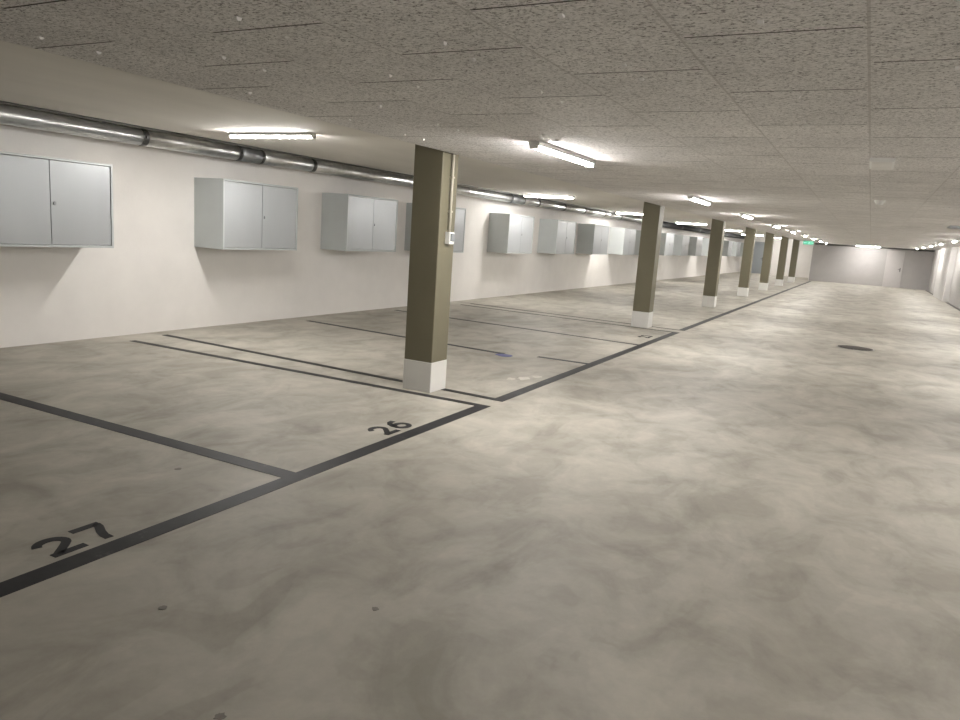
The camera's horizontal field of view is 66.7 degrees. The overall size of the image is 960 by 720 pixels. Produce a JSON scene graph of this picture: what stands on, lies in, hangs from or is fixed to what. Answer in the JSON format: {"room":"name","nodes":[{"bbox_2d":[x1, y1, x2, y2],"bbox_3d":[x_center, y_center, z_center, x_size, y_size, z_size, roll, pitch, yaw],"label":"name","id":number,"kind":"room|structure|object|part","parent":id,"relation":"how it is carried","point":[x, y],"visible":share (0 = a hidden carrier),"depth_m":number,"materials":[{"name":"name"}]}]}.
{"room":"parking garage","nodes":[
{"label":"parking garage","id":0,"kind":"room"},
{"bbox_2d":[0,124,741,347],"bbox_3d":[3.391,-3.661,23.964,0.300,2.550,64.600,9,11,27],"label":"wall","id":1,"kind":"structure","parent":0,"point":[154,278],"depth_m":10.32,"materials":[{"name":"white paint"}]},
{"bbox_2d":[0,151,113,247],"bbox_3d":[-4.747,-1.692,7.784,0.561,0.930,1.440,9,11,27],"label":"upper cabinet","id":2,"kind":"object","parent":1,"relation":"attached to","point":[45,201],"visible":1,"depth_m":7.70,"materials":[{"name":"grey metal"}]},
{"bbox_3d":[-4.689,-1.615,7.366,0.022,0.872,0.687,9,11,27],"label":"door","id":3,"kind":"part","parent":2,"relation":"part of","materials":[{"name":"grey metal"}]},
{"bbox_3d":[-4.363,-1.699,7.974,0.022,0.872,0.687,9,11,27],"label":"door","id":4,"kind":"part","parent":2,"relation":"part of","materials":[{"name":"grey metal"}]},
{"bbox_2d":[194,177,297,250],"bbox_3d":[-3.316,-2.064,10.452,0.561,0.930,1.440,9,11,27],"label":"upper cabinet","id":5,"kind":"object","parent":1,"relation":"attached to","point":[229,214],"visible":1,"depth_m":10.04,"materials":[{"name":"grey metal"}]},
{"bbox_3d":[-3.259,-1.987,10.034,0.022,0.872,0.687,9,11,27],"label":"door","id":6,"kind":"part","parent":5,"relation":"part of","materials":[{"name":"grey metal"}]},
{"bbox_3d":[-2.933,-2.072,10.643,0.022,0.872,0.687,9,11,27],"label":"door","id":7,"kind":"part","parent":5,"relation":"part of","materials":[{"name":"grey metal"}]},
{"bbox_2d":[320,193,397,251],"bbox_3d":[-2.083,-2.385,12.752,0.561,0.930,1.440,9,11,27],"label":"upper cabinet","id":8,"kind":"object","parent":1,"relation":"attached to","point":[349,222],"visible":1,"depth_m":12.28,"materials":[{"name":"grey metal"}]},
{"bbox_3d":[-2.026,-2.308,12.335,0.022,0.872,0.687,9,11,27],"label":"door","id":9,"kind":"part","parent":8,"relation":"part of","materials":[{"name":"grey metal"}]},
{"bbox_3d":[-1.700,-2.393,12.943,0.022,0.872,0.687,9,11,27],"label":"door","id":10,"kind":"part","parent":8,"relation":"part of","materials":[{"name":"grey metal"}]},
{"bbox_2d":[404,203,465,252],"bbox_3d":[-0.897,-2.694,14.966,0.561,0.930,1.440,9,11,27],"label":"upper cabinet","id":11,"kind":"object","parent":1,"relation":"attached to","point":[460,213],"visible":0.37,"depth_m":15.18,"materials":[{"name":"grey metal"}]},
{"bbox_3d":[-0.513,-2.702,15.156,0.022,0.872,0.687,9,11,27],"label":"door","id":12,"kind":"part","parent":11,"relation":"part of","materials":[{"name":"grey metal"}]},
{"bbox_2d":[487,213,534,253],"bbox_3d":[0.782,-3.131,18.097,0.561,0.930,1.440,9,11,27],"label":"upper cabinet","id":13,"kind":"object","parent":1,"relation":"attached to","point":[507,233],"visible":1,"depth_m":17.57,"materials":[{"name":"grey metal"}]},
{"bbox_3d":[0.839,-3.054,17.680,0.022,0.872,0.687,9,11,27],"label":"door","id":14,"kind":"part","parent":13,"relation":"part of","materials":[{"name":"grey metal"}]},
{"bbox_3d":[1.165,-3.139,18.288,0.022,0.872,0.687,9,11,27],"label":"door","id":15,"kind":"part","parent":13,"relation":"part of","materials":[{"name":"grey metal"}]},
{"bbox_2d":[537,219,576,253],"bbox_3d":[2.207,-3.502,20.757,0.561,0.930,1.440,9,11,27],"label":"upper cabinet","id":16,"kind":"object","parent":1,"relation":"attached to","point":[555,236],"visible":1,"depth_m":20.22,"materials":[{"name":"grey metal"}]},
{"bbox_3d":[2.265,-3.425,20.339,0.022,0.872,0.687,9,11,27],"label":"door","id":17,"kind":"part","parent":16,"relation":"part of","materials":[{"name":"grey metal"}]},
{"bbox_3d":[2.591,-3.510,20.947,0.022,0.872,0.687,9,11,27],"label":"door","id":18,"kind":"part","parent":16,"relation":"part of","materials":[{"name":"grey metal"}]},
{"bbox_2d":[576,223,609,254],"bbox_3d":[3.637,-3.875,23.425,0.561,0.930,1.440,9,11,27],"label":"upper cabinet","id":19,"kind":"object","parent":1,"relation":"attached to","point":[592,239],"visible":1,"depth_m":22.88,"materials":[{"name":"grey metal"}]},
{"bbox_3d":[3.695,-3.797,23.007,0.022,0.872,0.687,9,11,27],"label":"door","id":20,"kind":"part","parent":19,"relation":"part of","materials":[{"name":"grey metal"}]},
{"bbox_3d":[4.021,-3.882,23.615,0.022,0.872,0.687,9,11,27],"label":"door","id":21,"kind":"part","parent":19,"relation":"part of","materials":[{"name":"grey metal"}]},
{"bbox_2d":[607,227,636,254],"bbox_3d":[5.114,-4.259,26.180,0.561,0.930,1.440,9,11,27],"label":"upper cabinet","id":22,"kind":"object","parent":1,"relation":"attached to","point":[621,240],"visible":0.95,"depth_m":25.62,"materials":[{"name":"grey metal"}]},
{"bbox_3d":[5.172,-4.182,25.763,0.022,0.872,0.687,9,11,27],"label":"door","id":23,"kind":"part","parent":22,"relation":"part of","materials":[{"name":"grey metal"}]},
{"bbox_3d":[5.498,-4.267,26.371,0.022,0.872,0.687,9,11,27],"label":"door","id":24,"kind":"part","parent":22,"relation":"part of","materials":[{"name":"grey metal"}]},
{"bbox_2d":[634,230,640,254],"bbox_3d":[6.451,-4.607,28.674,0.561,0.930,1.440,9,11,27],"label":"upper cabinet","id":25,"kind":"object","parent":1,"relation":"attached to","point":[638,232],"visible":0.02,"depth_m":28.06,"materials":[{"name":"grey metal"}]},
{"bbox_2d":[659,233,674,255],"bbox_3d":[7.881,-4.979,31.341,0.561,0.930,1.440,9,11,27],"label":"upper cabinet","id":26,"kind":"object","parent":1,"relation":"attached to","point":[667,239],"visible":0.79,"depth_m":30.85,"materials":[{"name":"grey metal"}]},
{"bbox_3d":[7.939,-4.902,30.924,0.022,0.872,0.687,9,11,27],"label":"door","id":27,"kind":"part","parent":26,"relation":"part of","materials":[{"name":"grey metal"}]},
{"bbox_3d":[8.264,-4.987,31.532,0.022,0.872,0.687,9,11,27],"label":"door","id":28,"kind":"part","parent":26,"relation":"part of","materials":[{"name":"grey metal"}]},
{"bbox_2d":[672,235,689,255],"bbox_3d":[9.334,-5.358,34.053,0.561,0.930,1.440,9,11,27],"label":"upper cabinet","id":29,"kind":"object","parent":1,"relation":"attached to","point":[681,242],"visible":0.85,"depth_m":33.45,"materials":[{"name":"grey metal"}]},
{"bbox_3d":[9.392,-5.280,33.636,0.022,0.872,0.687,9,11,27],"label":"door","id":30,"kind":"part","parent":29,"relation":"part of","materials":[{"name":"grey metal"}]},
{"bbox_3d":[9.718,-5.365,34.244,0.022,0.872,0.687,9,11,27],"label":"door","id":31,"kind":"part","parent":29,"relation":"part of","materials":[{"name":"grey metal"}]},
{"bbox_2d":[688,236,702,255],"bbox_3d":[10.788,-5.736,36.765,0.561,0.930,1.440,9,11,27],"label":"upper cabinet","id":32,"kind":"object","parent":1,"relation":"attached to","point":[695,244],"visible":0.83,"depth_m":36.16,"materials":[{"name":"grey metal"}]},
{"bbox_3d":[10.846,-5.659,36.348,0.022,0.872,0.687,9,11,27],"label":"door","id":33,"kind":"part","parent":32,"relation":"part of","materials":[{"name":"grey metal"}]},
{"bbox_3d":[11.172,-5.744,36.956,0.022,0.872,0.687,9,11,27],"label":"door","id":34,"kind":"part","parent":32,"relation":"part of","materials":[{"name":"grey metal"}]},
{"bbox_2d":[701,238,709,255],"bbox_3d":[12.195,-6.103,39.389,0.561,0.930,1.440,9,11,27],"label":"upper cabinet","id":35,"kind":"object","parent":1,"relation":"attached to","point":[705,246],"visible":0.33,"depth_m":38.71,"materials":[{"name":"grey metal"}]},
{"bbox_2d":[722,241,732,255],"bbox_3d":[15.102,-6.859,44.813,0.561,0.930,1.440,9,11,27],"label":"upper cabinet","id":36,"kind":"object","parent":1,"relation":"attached to","point":[727,245],"visible":0.82,"depth_m":44.19,"materials":[{"name":"grey metal"}]},
{"bbox_2d":[731,242,740,255],"bbox_3d":[16.602,-7.250,47.612,0.561,0.930,1.440,9,11,27],"label":"upper cabinet","id":37,"kind":"object","parent":1,"relation":"attached to","point":[736,246],"visible":0.72,"depth_m":46.98,"materials":[{"name":"grey metal"}]},
{"bbox_2d":[739,243,743,255],"bbox_3d":[18.056,-7.628,50.324,0.561,0.930,1.440,9,11,27],"label":"upper cabinet","id":38,"kind":"object","parent":1,"relation":"attached to","point":[742,244],"visible":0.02,"depth_m":49.64,"materials":[{"name":"grey metal"}]},
{"bbox_2d":[0,272,959,719],"bbox_3d":[8.438,-1.492,21.561,11.970,0.200,64.600,9,11,27],"label":"floor","id":39,"kind":"structure","parent":0,"point":[745,513],"depth_m":4.17,"materials":[{"name":"concrete"}]},
{"bbox_2d":[31,522,112,557],"bbox_3d":[-1.962,0.869,3.539,0.219,0.002,0.365,9,11,27],"label":"number","id":40,"kind":"object","parent":39,"relation":"on","point":[62,549],"visible":1,"depth_m":3.50,"materials":[{"name":"paint"}]},
{"bbox_2d":[0,392,295,477],"bbox_3d":[-3.341,0.393,5.701,4.825,0.002,0.125,9,11,27],"label":"floor line","id":41,"kind":"object","parent":39,"relation":"on","point":[275,471],"visible":1,"depth_m":5.18,"materials":[{"name":"paint"}]},
{"bbox_2d":[159,605,166,609],"bbox_3d":[-1.298,1.013,2.981,0.033,0.002,0.034,4,10,-2],"label":"stain","id":42,"kind":"object","parent":39,"relation":"on","point":[163,607],"visible":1,"depth_m":2.98,"materials":[{"name":"grey concrete"}]},
{"bbox_2d":[213,712,226,719],"bbox_3d":[-0.841,1.154,2.360,0.036,0.002,0.040,9,11,27],"label":"stain","id":43,"kind":"object","parent":39,"relation":"on","point":[219,716],"visible":1,"depth_m":2.36,"materials":[{"name":"grey concrete"}]},
{"bbox_2d":[0,404,489,596],"bbox_3d":[-1.138,0.733,4.630,0.120,0.002,5.055,9,11,27],"label":"floor line","id":44,"kind":"object","parent":39,"relation":"on","point":[9,586],"visible":1,"depth_m":3.92,"materials":[{"name":"paint"}]},
{"bbox_2d":[132,340,477,405],"bbox_3d":[-2.140,0.092,7.879,4.766,0.002,0.085,9,11,26],"label":"floor line","id":45,"kind":"object","parent":39,"relation":"on","point":[142,342],"visible":1,"depth_m":7.67,"materials":[{"name":"paint"}]},
{"bbox_2d":[163,334,493,399],"bbox_3d":[-1.989,0.026,8.309,4.908,0.002,0.085,9,11,29],"label":"floor line","id":46,"kind":"object","parent":39,"relation":"on","point":[265,354],"visible":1,"depth_m":8.21,"materials":[{"name":"paint"}]},
{"bbox_2d":[368,421,411,434],"bbox_3d":[-0.723,0.543,5.871,0.229,0.002,0.405,9,11,27],"label":"number","id":47,"kind":"object","parent":39,"relation":"on","point":[390,423],"visible":1,"depth_m":5.85,"materials":[{"name":"paint"}]},
{"bbox_2d":[309,320,504,353],"bbox_3d":[-1.226,-0.360,10.795,3.682,0.002,0.085,10,12,31],"label":"floor line","id":48,"kind":"object","parent":39,"relation":"on","point":[309,320],"visible":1,"depth_m":10.85,"materials":[{"name":"paint"}]},
{"bbox_2d":[403,144,458,392],"bbox_3d":[-0.482,-0.967,7.174,0.326,2.550,0.301,9,11,27],"label":"concrete column","id":49,"kind":"structure","parent":39,"relation":"on","point":[430,260],"depth_m":7.08,"materials":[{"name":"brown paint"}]},
{"bbox_2d":[445,155,454,243],"bbox_3d":[-0.265,-1.536,6.993,0.066,0.840,0.090,9,11,27],"label":"box","id":50,"kind":"object","parent":49,"relation":"attached to","point":[449,236],"visible":1,"depth_m":7.00,"materials":[{"name":"white plastic"}]},
{"bbox_3d":[-0.264,-1.183,7.043,0.011,0.070,0.068,9,11,27],"label":"lid","id":51,"kind":"part","parent":50,"relation":"part of","materials":[{"name":"white plastic"}]},
{"bbox_2d":[495,354,511,356],"bbox_3d":[0.317,-0.063,9.714,0.232,0.002,0.207,9,11,27],"label":"paint mark","id":52,"kind":"object","parent":39,"relation":"on","point":[502,355],"visible":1,"depth_m":9.70,"materials":[{"name":"blue paint"}]},
{"bbox_2d":[396,310,638,344],"bbox_3d":[0.443,-0.601,12.813,4.886,0.002,0.085,10,12,31],"label":"floor line","id":53,"kind":"object","parent":39,"relation":"on","point":[396,310],"visible":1,"depth_m":12.46,"materials":[{"name":"paint"}]},
{"bbox_2d":[517,377,529,379],"bbox_3d":[0.498,0.208,8.242,0.169,0.002,0.164,-1,11,-26],"label":"scuff","id":54,"kind":"object","parent":39,"relation":"on","point":[520,378],"visible":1,"depth_m":8.23,"materials":[{"name":"white paint"}]},
{"bbox_2d":[538,356,587,363],"bbox_3d":[1.090,0.002,9.641,0.696,0.002,0.085,9,11,24],"label":"floor line","id":55,"kind":"object","parent":39,"relation":"on","point":[538,356],"visible":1,"depth_m":9.63,"materials":[{"name":"paint"}]},
{"bbox_2d":[466,305,670,331],"bbox_3d":[1.587,-0.866,14.758,4.703,0.002,0.075,10,12,30],"label":"floor line","id":56,"kind":"object","parent":39,"relation":"on","point":[466,305],"visible":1,"depth_m":14.60,"materials":[{"name":"paint"}]},
{"bbox_2d":[470,303,676,329],"bbox_3d":[1.800,-0.921,15.156,4.703,0.002,0.075,10,12,30],"label":"floor line","id":57,"kind":"object","parent":39,"relation":"on","point":[470,303],"visible":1,"depth_m":15.15,"materials":[{"name":"paint"}]},
{"bbox_2d":[492,332,678,401],"bbox_3d":[1.911,-0.061,10.319,0.120,0.002,7.460,9,11,27],"label":"floor line","id":58,"kind":"object","parent":39,"relation":"on","point":[518,392],"visible":1,"depth_m":8.86,"materials":[{"name":"paint"}]},
{"bbox_2d":[631,202,663,327],"bbox_3d":[3.210,-1.900,13.901,0.326,2.550,0.301,9,11,27],"label":"concrete column","id":59,"kind":"structure","parent":39,"relation":"on","point":[652,219],"depth_m":13.80,"materials":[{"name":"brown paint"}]},
{"bbox_2d":[702,219,725,307],"bbox_3d":[6.337,-2.710,19.714,0.326,2.550,0.301,9,11,27],"label":"concrete column","id":60,"kind":"structure","parent":39,"relation":"on","point":[717,233],"depth_m":19.61,"materials":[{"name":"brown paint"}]},
{"bbox_2d":[679,281,810,330],"bbox_3d":[11.873,-2.654,28.903,0.120,0.002,34.250,9,11,27],"label":"floor line","id":61,"kind":"object","parent":39,"relation":"on","point":[749,304],"visible":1,"depth_m":18.71,"materials":[{"name":"paint"}]},
{"bbox_2d":[737,227,756,296],"bbox_3d":[9.255,-3.485,25.243,0.326,2.550,0.301,9,11,27],"label":"concrete column","id":62,"kind":"structure","parent":39,"relation":"on","point":[750,234],"depth_m":25.14,"materials":[{"name":"green paint"}]},
{"bbox_2d":[758,232,774,290],"bbox_3d":[11.834,-4.156,30.055,0.326,2.550,0.301,9,11,27],"label":"concrete column","id":63,"kind":"structure","parent":39,"relation":"on","point":[769,238],"depth_m":29.95,"materials":[{"name":"green paint"}]},
{"bbox_2d":[775,236,788,285],"bbox_3d":[14.572,-4.861,35.119,0.326,2.550,0.301,9,11,27],"label":"concrete column","id":64,"kind":"structure","parent":39,"relation":"on","point":[784,240],"depth_m":35.01,"materials":[{"name":"green paint"}]},
{"bbox_2d":[787,239,799,282],"bbox_3d":[17.233,-5.539,40.000,0.326,2.550,0.301,9,11,27],"label":"concrete column","id":65,"kind":"structure","parent":39,"relation":"on","point":[795,248],"depth_m":39.90,"materials":[{"name":"green paint"}]},
{"bbox_2d":[836,345,874,350],"bbox_3d":[6.721,-0.218,13.057,0.620,0.010,0.620,9,11,27],"label":"manhole cover","id":66,"kind":"object","parent":39,"relation":"on","point":[840,346],"visible":1,"depth_m":13.00,"materials":[{"name":"metal"}]},
{"bbox_2d":[0,0,959,249],"bbox_3d":[8.614,-4.065,21.108,11.970,0.463,64.600,9,11,27],"label":"ceiling","id":67,"kind":"structure","parent":0,"point":[776,112],"depth_m":3.66,"materials":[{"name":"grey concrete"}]},
{"bbox_2d":[228,132,316,138],"bbox_3d":[-2.403,-2.579,8.381,1.270,0.058,0.088,9,11,27],"label":"lamp","id":68,"kind":"object","parent":67,"relation":"attached to","point":[288,134],"visible":1,"depth_m":8.31,"materials":[{"name":"white plastic"}]},
{"bbox_2d":[230,136,310,137],"bbox_3d":[-2.404,-2.563,8.384,1.230,0.024,0.062,9,11,27],"label":"diffuser","id":69,"kind":"object","parent":68,"relation":"attached to","point":[230,136],"depth_m":8.36,"materials":[{"name":"white plastic"}]},
{"bbox_2d":[0,101,639,216],"bbox_3d":[-2.191,-3.207,11.935,0.026,0.026,37.590,9,11,27],"label":"cable conduit","id":70,"kind":"object","parent":67,"relation":"attached to","point":[1,102],"visible":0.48,"depth_m":9.55,"materials":[{"name":"grey metal"}]},
{"bbox_2d":[0,104,641,222],"bbox_3d":[-2.362,-3.142,12.030,0.221,0.210,37.600,9,11,27],"label":"pipe","id":71,"kind":"object","parent":67,"relation":"hanging from","point":[9,115],"visible":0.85,"depth_m":9.78,"materials":[{"name":"metal"}]},
{"bbox_2d":[524,194,574,198],"bbox_3d":[1.628,-3.861,17.222,1.270,0.058,0.088,9,11,27],"label":"lamp","id":72,"kind":"object","parent":67,"relation":"attached to","point":[525,195],"visible":1,"depth_m":17.17,"materials":[{"name":"white plastic"}]},
{"bbox_2d":[525,196,572,198],"bbox_3d":[1.627,-3.846,17.224,1.230,0.024,0.062,9,11,27],"label":"diffuser","id":73,"kind":"object","parent":72,"relation":"attached to","point":[567,197],"depth_m":17.11,"materials":[{"name":"white plastic"}]},
{"bbox_2d":[529,141,594,166],"bbox_3d":[0.705,-1.703,6.060,0.088,0.058,1.270,9,11,27],"label":"lamp","id":74,"kind":"object","parent":67,"relation":"attached to","point":[538,145],"visible":1,"depth_m":5.90,"materials":[{"name":"white plastic"}]},
{"bbox_2d":[536,146,592,166],"bbox_3d":[0.704,-1.687,6.063,0.062,0.024,1.230,9,11,27],"label":"diffuser","id":75,"kind":"object","parent":74,"relation":"attached to","point":[552,150],"depth_m":6.01,"materials":[{"name":"white plastic"}]},
{"bbox_2d":[616,212,642,214],"bbox_3d":[5.107,-4.822,24.025,1.270,0.058,0.088,9,11,27],"label":"lamp","id":76,"kind":"object","parent":67,"relation":"attached to","point":[616,212],"visible":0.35,"depth_m":24.09,"materials":[{"name":"white plastic"}]},
{"bbox_2d":[676,222,706,224],"bbox_3d":[8.844,-5.703,30.473,1.270,0.058,0.088,9,11,27],"label":"lamp","id":77,"kind":"object","parent":67,"relation":"attached to","point":[676,222],"visible":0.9,"depth_m":30.42,"materials":[{"name":"white plastic"}]},
{"bbox_2d":[687,195,710,204],"bbox_3d":[3.265,-2.369,10.837,0.088,0.058,1.270,9,11,27],"label":"lamp","id":78,"kind":"object","parent":67,"relation":"attached to","point":[690,197],"visible":1,"depth_m":10.64,"materials":[{"name":"white plastic"}]},
{"bbox_2d":[693,198,708,204],"bbox_3d":[3.264,-2.354,10.839,0.062,0.024,1.230,9,11,27],"label":"diffuser","id":79,"kind":"object","parent":78,"relation":"attached to","point":[700,200],"depth_m":10.83,"materials":[{"name":"white plastic"}]},
{"bbox_2d":[662,221,744,238],"bbox_3d":[12.646,-7.033,40.047,0.248,0.249,26.360,9,11,27],"label":"ventilation duct","id":80,"kind":"object","parent":67,"relation":"hanging from","point":[665,224],"visible":0.59,"depth_m":35.63,"materials":[{"name":"metal"}]},
{"bbox_2d":[740,213,752,218],"bbox_3d":[5.469,-2.943,14.948,0.088,0.058,1.270,9,11,27],"label":"lamp","id":81,"kind":"object","parent":67,"relation":"attached to","point":[741,214],"visible":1,"depth_m":14.74,"materials":[{"name":"white plastic"}]},
{"bbox_2d":[803,240,813,244],"bbox_3d":[16.994,-6.083,37.709,0.493,0.221,0.044,9,11,27],"label":"exit sign","id":82,"kind":"object","parent":67,"relation":"hanging from","point":[812,241],"visible":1,"depth_m":37.68,"materials":[{"name":"green plastic"}]},
{"bbox_2d":[874,200,884,204],"bbox_3d":[4.875,-1.921,8.893,0.120,0.050,0.120,9,11,27],"label":"smoke detector","id":83,"kind":"object","parent":67,"relation":"attached to","point":[878,202],"visible":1,"depth_m":8.86,"materials":[{"name":"white plastic"}]},
{"bbox_2d":[869,158,895,169],"bbox_3d":[2.945,-1.435,5.343,0.160,0.034,0.500,9,11,27],"label":"junction box","id":84,"kind":"object","parent":67,"relation":"attached to","point":[874,163],"visible":1,"depth_m":5.20,"materials":[{"name":"white plastic"}]},
{"bbox_3d":[2.944,-1.421,5.345,0.130,0.006,0.460,9,11,27],"label":"lid","id":85,"kind":"part","parent":84,"relation":"part of","materials":[{"name":"beige plastic"}]},
{"bbox_2d":[947,226,959,228],"bbox_3d":[9.137,-2.487,13.731,0.530,0.038,0.600,9,11,27],"label":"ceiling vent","id":86,"kind":"object","parent":67,"relation":"in","point":[949,227],"visible":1,"depth_m":13.63,"materials":[{"name":"grey metal"}]},
{"bbox_2d":[738,237,933,289],"bbox_3d":[22.311,-6.431,47.033,11.370,2.550,5.820,9,11,27],"label":"wall","id":87,"kind":"structure","parent":0,"point":[836,264],"depth_m":43.85,"materials":[{"name":"white paint"}]},
{"bbox_2d":[751,242,764,273],"bbox_3d":[19.409,-7.225,51.393,1.270,2.210,0.080,9,11,27],"label":"door","id":88,"kind":"structure","parent":87,"relation":"in","point":[759,246],"depth_m":51.34,"materials":[{"name":"metal"}]},
{"bbox_2d":[815,243,933,251],"bbox_3d":[23.247,-6.660,43.127,6.250,0.080,0.080,9,11,27],"label":"pipe","id":89,"kind":"object","parent":87,"relation":"attached to","point":[815,243],"visible":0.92,"depth_m":42.97,"materials":[{"name":"grey metal"}]},
{"bbox_2d":[882,250,904,287],"bbox_3d":[24.274,-5.329,42.785,0.900,2.120,0.080,9,11,27],"label":"door","id":90,"kind":"structure","parent":87,"relation":"in","point":[894,263],"depth_m":42.80,"materials":[{"name":"metal"}]},
{"bbox_2d":[928,247,959,307],"bbox_3d":[13.669,-2.026,18.683,0.300,2.550,64.600,9,11,27],"label":"wall","id":91,"kind":"structure","parent":0,"point":[954,297],"depth_m":30.19,"materials":[{"name":"white paint"}]},
{"bbox_2d":[933,247,957,301],"bbox_3d":[21.075,-3.929,33.081,0.220,2.300,5.400,9,11,27],"label":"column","id":92,"kind":"structure","parent":91,"relation":"attached to","point":[947,258],"depth_m":31.48,"materials":[{"name":"paint"}]}
]}

